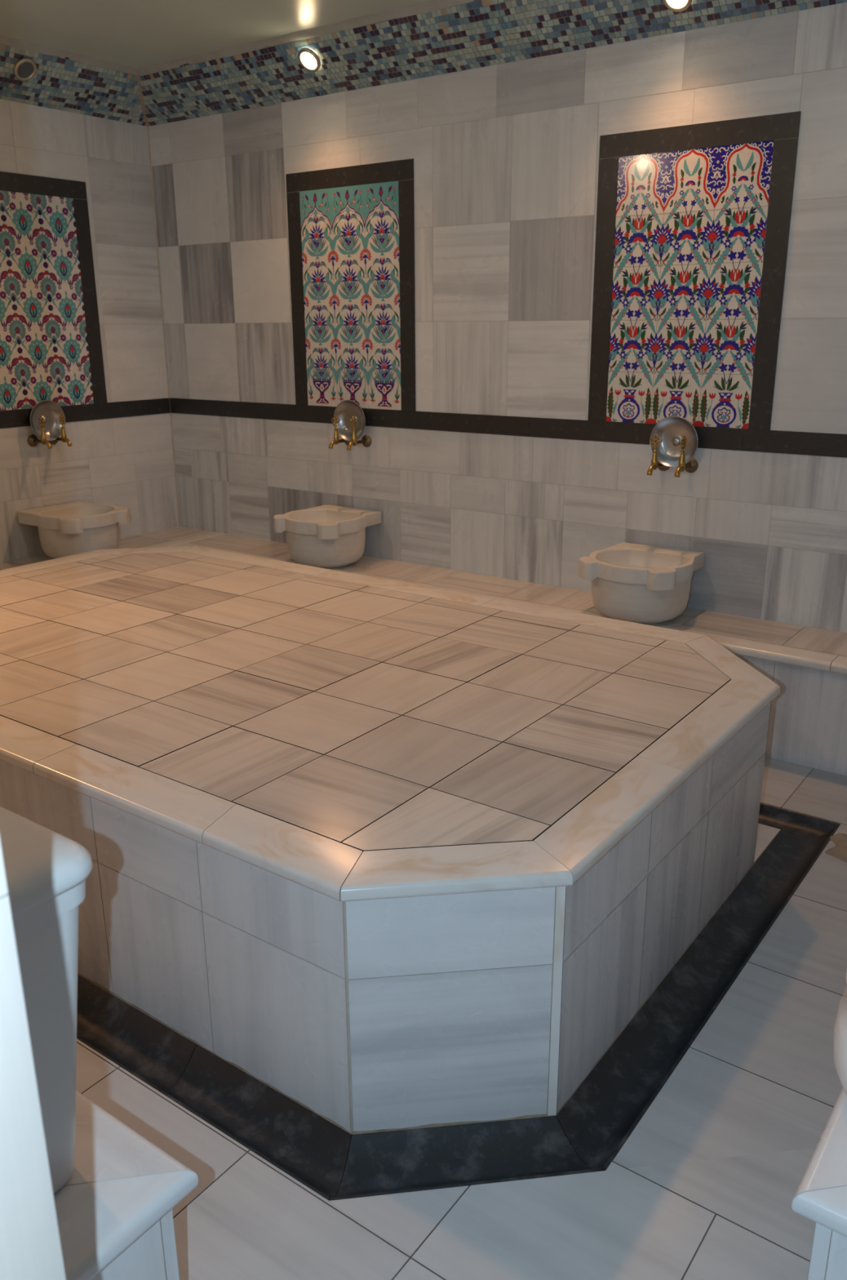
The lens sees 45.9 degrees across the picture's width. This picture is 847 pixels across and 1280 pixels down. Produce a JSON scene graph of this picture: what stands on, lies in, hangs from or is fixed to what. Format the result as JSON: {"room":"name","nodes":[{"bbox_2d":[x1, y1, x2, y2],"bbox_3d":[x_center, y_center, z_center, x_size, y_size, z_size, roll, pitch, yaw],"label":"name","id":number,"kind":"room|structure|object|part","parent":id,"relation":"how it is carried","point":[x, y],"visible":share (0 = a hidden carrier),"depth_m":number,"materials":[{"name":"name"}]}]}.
{"room":"spa","nodes":[
{"label":"spa","id":0,"kind":"room"},
{"bbox_2d":[0,842,66,1279],"bbox_3d":[-2.040,-0.374,1.705,4.053,2.891,0.280,12,21,34],"label":"door frame","id":1,"kind":"structure","parent":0,"point":[30,1248],"depth_m":0.81,"materials":[{"name":"stone"}]},
{"bbox_2d":[0,98,178,562],"bbox_3d":[-2.585,-1.153,4.186,0.120,2.891,3.733,12,21,34],"label":"wall","id":2,"kind":"structure","parent":0,"point":[127,462],"depth_m":5.24,"materials":[{"name":"stone"}]},
{"bbox_2d":[13,57,36,80],"bbox_3d":[-1.802,-2.580,4.520,0.082,0.082,0.108,10,20,31],"label":"spotlight","id":3,"kind":"object","parent":2,"relation":"attached to","point":[24,68],"visible":1,"depth_m":4.52,"materials":[{"name":"silver metal"}]},
{"bbox_3d":[-1.802,-2.579,4.520,0.076,0.076,0.001,-23,73,-50],"label":"lamp glass","id":4,"kind":"part","parent":3,"relation":"part of","materials":[{"name":"grey glass"}]},
{"bbox_2d":[27,416,52,448],"bbox_3d":[-1.905,-1.032,4.965,0.152,0.158,0.060,12,21,34],"label":"tap","id":5,"kind":"object","parent":2,"relation":"attached to","point":[33,441],"visible":1,"depth_m":4.95,"materials":[{"name":"gold metal"}]},
{"bbox_3d":[-1.886,-1.074,4.938,0.054,0.063,0.008,12,21,34],"label":"tap handle","id":6,"kind":"part","parent":5,"relation":"part of","materials":[{"name":"gold metal"}]},
{"bbox_3d":[-1.863,-0.969,4.953,0.049,0.044,0.020,12,21,34],"label":"spout","id":7,"kind":"part","parent":5,"relation":"part of","materials":[{"name":"gold metal"}]},
{"bbox_2d":[30,400,65,440],"bbox_3d":[-1.895,-1.101,5.010,0.040,0.200,0.200,12,21,34],"label":"bowl","id":8,"kind":"object","parent":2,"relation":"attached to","point":[50,411],"visible":0.75,"depth_m":5.03,"materials":[{"name":"silver metal"}]},
{"bbox_2d":[0,171,106,410],"bbox_3d":[-1.915,-1.687,4.878,0.005,1.078,0.759,12,21,34],"label":"tile panel","id":9,"kind":"object","parent":2,"relation":"attached to","point":[51,347],"visible":0.99,"depth_m":4.94,"materials":[{"name":"tile"}]},
{"bbox_3d":[-1.919,-2.162,4.728,0.005,0.082,0.759,12,21,34],"label":"frame","id":10,"kind":"part","parent":9,"relation":"part of","materials":[{"name":"black stone"}]},
{"bbox_3d":[-1.717,-1.731,5.151,0.005,0.995,0.082,12,21,34],"label":"frame","id":11,"kind":"part","parent":9,"relation":"part of","materials":[{"name":"black stone"}]},
{"bbox_2d":[48,414,71,446],"bbox_3d":[-1.837,-1.061,5.054,0.152,0.158,0.060,12,21,34],"label":"tap","id":12,"kind":"object","parent":2,"relation":"attached to","point":[63,438],"visible":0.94,"depth_m":5.04,"materials":[{"name":"gold metal"}]},
{"bbox_3d":[-1.818,-1.102,5.027,0.054,0.063,0.008,12,21,34],"label":"tap handle","id":13,"kind":"part","parent":12,"relation":"part of","materials":[{"name":"gold metal"}]},
{"bbox_3d":[-1.795,-0.998,5.043,0.049,0.044,0.020,12,21,34],"label":"spout","id":14,"kind":"part","parent":12,"relation":"part of","materials":[{"name":"gold metal"}]},
{"bbox_2d":[0,43,147,126],"bbox_3d":[-2.398,-2.340,3.806,0.201,0.201,3.513,12,21,34],"label":"trim","id":15,"kind":"structure","parent":2,"relation":"attached to","point":[58,82],"depth_m":4.76,"materials":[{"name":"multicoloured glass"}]},
{"bbox_2d":[0,397,170,428],"bbox_3d":[-2.472,-0.898,4.321,0.008,0.083,3.506,12,21,34],"label":"trim","id":16,"kind":"structure","parent":2,"relation":"attached to","point":[21,417],"depth_m":5.30,"materials":[{"name":"black stone"}]},
{"bbox_2d":[0,0,430,68],"bbox_3d":[-0.601,-2.073,2.422,4.997,0.100,3.913,12,21,34],"label":"ceiling","id":17,"kind":"structure","parent":0,"point":[134,33],"depth_m":4.14,"materials":[{"name":"paint"}]},
{"bbox_2d":[0,0,474,75],"bbox_3d":[-0.555,-2.037,2.510,4.369,0.025,3.125,12,21,34],"label":"trim","id":18,"kind":"structure","parent":17,"relation":"attached to","point":[430,6],"depth_m":4.42,"materials":[{"name":"paint"}]},
{"bbox_2d":[75,756,846,1279],"bbox_3d":[-1.094,0.830,2.598,4.757,0.055,5.413,12,21,34],"label":"floor","id":19,"kind":"structure","parent":0,"point":[704,1185],"depth_m":1.87,"materials":[{"name":"tile"}]},
{"bbox_2d":[0,526,225,570],"bbox_3d":[-2.303,-0.004,4.481,0.399,0.418,3.512,12,21,34],"label":"bench","id":20,"kind":"object","parent":19,"relation":"on","point":[169,537],"visible":0.15,"depth_m":5.50,"materials":[{"name":"stone"}]},
{"bbox_2d":[17,501,129,559],"bbox_3d":[-1.750,-0.538,5.067,0.432,0.242,0.412,12,21,34],"label":"basin","id":21,"kind":"object","parent":20,"relation":"on","point":[68,529],"visible":0.88,"depth_m":4.93,"materials":[{"name":"white stone"}]},
{"bbox_3d":[-1.741,-0.510,5.070,0.388,0.186,0.388,12,21,34],"label":"bowl","id":22,"kind":"part","parent":21,"relation":"part of","materials":[{"name":"stone"}]},
{"bbox_2d":[53,1090,198,1279],"bbox_3d":[-1.148,0.826,1.825,1.800,0.418,0.357,12,21,34],"label":"bench","id":23,"kind":"object","parent":19,"relation":"on","point":[114,1215],"visible":0.66,"depth_m":1.37,"materials":[{"name":"stone"}]},
{"bbox_2d":[0,806,93,1194],"bbox_3d":[-0.690,0.489,1.350,0.492,0.503,0.312,12,21,34],"label":"basin","id":24,"kind":"object","parent":23,"relation":"on","point":[46,871],"visible":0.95,"depth_m":1.25,"materials":[{"name":"white stone"}]},
{"bbox_3d":[-0.691,0.270,1.281,0.492,0.044,0.312,12,21,34],"label":"lid","id":25,"kind":"part","parent":24,"relation":"part of","materials":[{"name":"white stone"}]},
{"bbox_2d":[0,546,780,1134],"bbox_3d":[-0.600,0.277,3.306,3.106,0.569,1.876,12,21,34],"label":"platform","id":26,"kind":"object","parent":19,"relation":"on","point":[393,855],"visible":0.95,"depth_m":2.28,"materials":[{"name":"grey tile"}]},
{"bbox_3d":[-0.909,0.396,2.386,0.386,0.174,0.001,12,21,34],"label":"panel","id":27,"kind":"part","parent":26,"relation":"part of","materials":[{"name":"grey stone"}]},
{"bbox_3d":[-0.907,0.651,2.466,0.386,0.358,0.001,12,21,34],"label":"panel","id":28,"kind":"part","parent":26,"relation":"part of","materials":[{"name":"grey stone"}]},
{"bbox_3d":[-0.610,0.459,2.179,0.349,0.174,0.001,12,21,34],"label":"panel","id":29,"kind":"part","parent":26,"relation":"part of","materials":[{"name":"grey stone"}]},
{"bbox_3d":[-0.608,0.714,2.259,0.349,0.358,0.001,12,21,34],"label":"panel","id":30,"kind":"part","parent":26,"relation":"part of","materials":[{"name":"grey stone"}]},
{"bbox_3d":[-0.307,0.523,1.969,0.396,0.174,0.001,12,21,34],"label":"panel","id":31,"kind":"part","parent":26,"relation":"part of","materials":[{"name":"grey stone"}]},
{"bbox_3d":[-0.305,0.778,2.050,0.396,0.358,0.001,12,21,34],"label":"panel","id":32,"kind":"part","parent":26,"relation":"part of","materials":[{"name":"grey stone"}]},
{"bbox_3d":[0.053,0.805,1.960,0.292,0.358,0.267,12,21,34],"label":"panel","id":33,"kind":"part","parent":26,"relation":"part of","materials":[{"name":"stone"}]},
{"bbox_3d":[0.052,0.549,1.879,0.292,0.174,0.267,12,21,34],"label":"panel","id":34,"kind":"part","parent":26,"relation":"part of","materials":[{"name":"stone"}]},
{"bbox_3d":[0.387,0.746,2.138,0.001,0.358,0.396,12,21,34],"label":"panel","id":35,"kind":"part","parent":26,"relation":"part of","materials":[{"name":"grey stone"}]},
{"bbox_3d":[0.386,0.491,2.057,0.001,0.174,0.396,12,21,34],"label":"panel","id":36,"kind":"part","parent":26,"relation":"part of","materials":[{"name":"grey stone"}]},
{"bbox_3d":[0.612,0.651,2.434,0.001,0.358,0.368,12,21,34],"label":"panel","id":37,"kind":"part","parent":26,"relation":"part of","materials":[{"name":"grey stone"}]},
{"bbox_3d":[0.611,0.396,2.353,0.001,0.174,0.368,12,21,34],"label":"panel","id":38,"kind":"part","parent":26,"relation":"part of","materials":[{"name":"grey stone"}]},
{"bbox_3d":[0.852,0.550,2.750,0.001,0.358,0.446,12,21,34],"label":"panel","id":39,"kind":"part","parent":26,"relation":"part of","materials":[{"name":"grey stone"}]},
{"bbox_3d":[0.851,0.295,2.669,0.001,0.174,0.446,12,21,34],"label":"panel","id":40,"kind":"part","parent":26,"relation":"part of","materials":[{"name":"grey stone"}]},
{"bbox_2d":[76,802,840,1199],"bbox_3d":[-0.464,0.608,3.260,2.973,0.037,2.057,12,21,34],"label":"floor border","id":41,"kind":"object","parent":19,"relation":"on","point":[606,1108],"visible":0.8,"depth_m":2.14,"materials":[{"name":"stone"}]},
{"bbox_2d":[173,533,846,776],"bbox_3d":[0.536,0.020,4.348,4.356,0.418,0.400,12,21,34],"label":"bench","id":42,"kind":"object","parent":19,"relation":"on","point":[808,720],"visible":0.26,"depth_m":3.68,"materials":[{"name":"stone"}]},
{"bbox_2d":[273,504,381,568],"bbox_3d":[-0.472,-0.497,4.913,0.412,0.242,0.432,12,21,34],"label":"basin","id":43,"kind":"object","parent":42,"relation":"on","point":[326,535],"visible":0.98,"depth_m":4.77,"materials":[{"name":"white stone"}]},
{"bbox_3d":[-0.477,-0.468,4.913,0.388,0.186,0.388,12,21,34],"label":"bowl","id":44,"kind":"part","parent":43,"relation":"part of","materials":[{"name":"stone"}]},
{"bbox_2d":[578,542,704,624],"bbox_3d":[0.869,-0.213,3.985,0.412,0.242,0.432,12,21,34],"label":"basin","id":45,"kind":"object","parent":42,"relation":"on","point":[636,583],"visible":0.99,"depth_m":3.85,"materials":[{"name":"white stone"}]},
{"bbox_3d":[0.863,-0.184,3.985,0.388,0.186,0.388,12,21,34],"label":"bowl","id":46,"kind":"part","parent":45,"relation":"part of","materials":[{"name":"stone"}]},
{"bbox_2d":[791,1087,846,1279],"bbox_3d":[1.341,0.695,2.192,0.401,0.418,2.314,12,21,34],"label":"bench","id":47,"kind":"object","parent":19,"relation":"on","point":[820,1197],"visible":1,"depth_m":1.37,"materials":[{"name":"stone"}]},
{"bbox_2d":[834,971,846,1095],"bbox_3d":[0.785,0.608,1.472,0.334,0.186,0.320,12,21,34],"label":"plastic tub","id":48,"kind":"object","parent":47,"relation":"on","point":[841,1024],"visible":1,"depth_m":1.49,"materials":[{"name":"white"}]},
{"bbox_2d":[825,832,846,862],"bbox_3d":[1.320,0.632,3.077,0.210,0.006,0.162,-6,18,-17],"label":"cement patch","id":49,"kind":"object","parent":19,"relation":"on","point":[840,851],"visible":1,"depth_m":3.06,"materials":[{"name":"beige concrete"}]},
{"bbox_2d":[148,2,846,632],"bbox_3d":[0.520,-1.210,4.304,4.997,2.891,0.120,12,21,34],"label":"wall","id":50,"kind":"structure","parent":0,"point":[505,156],"depth_m":4.28,"materials":[{"name":"stone"}]},
{"bbox_2d":[146,126,180,526],"bbox_3d":[-1.442,-1.682,5.562,0.010,2.123,0.001,-3,18,-9],"label":"trim","id":51,"kind":"structure","parent":50,"relation":"attached to","point":[148,132],"depth_m":5.53,"materials":[{"name":"stone"}]},
{"bbox_2d":[297,47,320,71],"bbox_3d":[-0.502,-2.548,4.392,0.108,0.082,0.082,14,22,37],"label":"spotlight","id":52,"kind":"object","parent":50,"relation":"attached to","point":[308,58],"visible":1,"depth_m":4.38,"materials":[{"name":"silver metal"}]},
{"bbox_3d":[-0.505,-2.542,4.389,0.076,0.076,0.009,12,66,34],"label":"lamp glass","id":53,"kind":"part","parent":52,"relation":"part of","materials":[{"name":"white glass"}]},
{"bbox_2d":[328,415,350,448],"bbox_3d":[-0.414,-1.021,4.899,0.060,0.158,0.152,12,21,34],"label":"tap","id":54,"kind":"object","parent":50,"relation":"attached to","point":[336,441],"visible":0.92,"depth_m":4.88,"materials":[{"name":"gold metal"}]},
{"bbox_3d":[-0.444,-0.954,4.877,0.020,0.044,0.049,12,21,34],"label":"spout","id":55,"kind":"part","parent":54,"relation":"part of","materials":[{"name":"gold metal"}]},
{"bbox_3d":[-0.428,-1.061,4.867,0.054,0.063,0.008,12,21,34],"label":"tap handle","id":56,"kind":"part","parent":54,"relation":"part of","materials":[{"name":"gold metal"}]},
{"bbox_2d":[333,400,365,441],"bbox_3d":[-0.350,-1.070,4.873,0.200,0.200,0.040,12,21,34],"label":"bowl","id":57,"kind":"object","parent":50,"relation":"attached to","point":[345,410],"visible":0.73,"depth_m":4.89,"materials":[{"name":"silver metal"}]},
{"bbox_2d":[285,158,416,411],"bbox_3d":[-0.348,-1.653,4.740,0.759,1.078,0.006,12,21,34],"label":"tile panel","id":58,"kind":"object","parent":50,"relation":"attached to","point":[351,229],"visible":0.99,"depth_m":4.72,"materials":[{"name":"tile"}]},
{"bbox_3d":[-0.622,-1.672,4.943,0.082,0.995,0.005,12,21,34],"label":"frame","id":59,"kind":"part","parent":58,"relation":"part of","materials":[{"name":"black stone"}]},
{"bbox_3d":[-0.351,-2.128,4.591,0.759,0.082,0.005,12,21,34],"label":"frame","id":60,"kind":"part","parent":58,"relation":"part of","materials":[{"name":"black stone"}]},
{"bbox_3d":[-0.074,-1.556,4.563,0.082,0.995,0.005,12,21,34],"label":"frame","id":61,"kind":"part","parent":58,"relation":"part of","materials":[{"name":"black stone"}]},
{"bbox_2d":[346,416,371,450],"bbox_3d":[-0.322,-1.003,4.835,0.060,0.158,0.152,12,21,34],"label":"tap","id":62,"kind":"object","parent":50,"relation":"attached to","point":[366,440],"visible":1,"depth_m":4.82,"materials":[{"name":"gold metal"}]},
{"bbox_3d":[-0.352,-0.935,4.813,0.020,0.044,0.049,12,21,34],"label":"spout","id":63,"kind":"part","parent":62,"relation":"part of","materials":[{"name":"gold metal"}]},
{"bbox_3d":[-0.336,-1.042,4.803,0.008,0.063,0.054,12,21,34],"label":"tap handle","id":64,"kind":"part","parent":62,"relation":"part of","materials":[{"name":"gold metal"}]},
{"bbox_2d":[138,0,846,126],"bbox_3d":[0.418,-2.358,3.806,4.757,0.201,0.201,12,21,34],"label":"trim","id":65,"kind":"structure","parent":50,"relation":"attached to","point":[477,33],"depth_m":4.08,"materials":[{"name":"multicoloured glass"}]},
{"bbox_2d":[169,397,846,457],"bbox_3d":[0.488,-0.924,4.342,4.751,0.083,0.008,12,21,34],"label":"trim","id":66,"kind":"structure","parent":50,"relation":"attached to","point":[820,444],"depth_m":4.34,"materials":[{"name":"black stone"}]},
{"bbox_2d":[647,434,670,475],"bbox_3d":[0.929,-0.739,3.969,0.060,0.158,0.152,12,21,34],"label":"tap","id":67,"kind":"object","parent":50,"relation":"attached to","point":[655,464],"visible":0.88,"depth_m":3.94,"materials":[{"name":"gold metal"}]},
{"bbox_3d":[0.899,-0.671,3.947,0.020,0.044,0.049,12,21,34],"label":"spout","id":68,"kind":"part","parent":67,"relation":"part of","materials":[{"name":"gold metal"}]},
{"bbox_3d":[0.915,-0.778,3.937,0.054,0.063,0.008,12,21,34],"label":"tap handle","id":69,"kind":"part","parent":67,"relation":"part of","materials":[{"name":"gold metal"}]},
{"bbox_2d":[662,0,693,12],"bbox_3d":[0.883,-2.238,3.474,0.108,0.082,0.082,14,22,37],"label":"spotlight","id":70,"kind":"object","parent":50,"relation":"attached to","point":[677,6],"visible":1,"depth_m":3.50,"materials":[{"name":"silver metal"}]},
{"bbox_3d":[0.880,-2.232,3.472,0.076,0.076,0.009,12,66,34],"label":"lamp glass","id":71,"kind":"part","parent":70,"relation":"part of","materials":[{"name":"white glass"}]},
{"bbox_2d":[674,435,698,477],"bbox_3d":[1.021,-0.721,3.904,0.060,0.158,0.152,12,21,34],"label":"tap","id":72,"kind":"object","parent":50,"relation":"attached to","point":[691,466],"visible":0.97,"depth_m":3.89,"materials":[{"name":"gold metal"}]},
{"bbox_2d":[649,416,698,467],"bbox_3d":[0.994,-0.783,3.943,0.200,0.200,0.040,12,21,34],"label":"bowl","id":73,"kind":"object","parent":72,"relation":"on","point":[672,429],"visible":0.94,"depth_m":3.96,"materials":[{"name":"silver metal"}]},
{"bbox_3d":[0.991,-0.654,3.882,0.020,0.044,0.049,12,21,34],"label":"spout","id":74,"kind":"part","parent":72,"relation":"part of","materials":[{"name":"gold metal"}]},
{"bbox_3d":[1.008,-0.760,3.873,0.008,0.063,0.054,12,21,34],"label":"tap handle","id":75,"kind":"part","parent":72,"relation":"part of","materials":[{"name":"gold metal"}]},
{"bbox_2d":[587,111,801,430],"bbox_3d":[0.994,-1.369,3.811,0.759,1.078,0.005,12,21,34],"label":"tile panel","id":76,"kind":"object","parent":50,"relation":"attached to","point":[691,247],"visible":1,"depth_m":3.79,"materials":[{"name":"tile"}]},
{"bbox_3d":[0.720,-1.387,4.014,0.082,0.995,0.005,12,21,34],"label":"frame","id":77,"kind":"part","parent":76,"relation":"part of","materials":[{"name":"black stone"}]},
{"bbox_3d":[0.991,-1.844,3.662,0.759,0.082,0.005,12,21,34],"label":"frame","id":78,"kind":"part","parent":76,"relation":"part of","materials":[{"name":"black stone"}]},
{"bbox_3d":[1.268,-1.271,3.634,0.082,0.995,0.005,12,21,34],"label":"frame","id":79,"kind":"part","parent":76,"relation":"part of","materials":[{"name":"black stone"}]}
]}

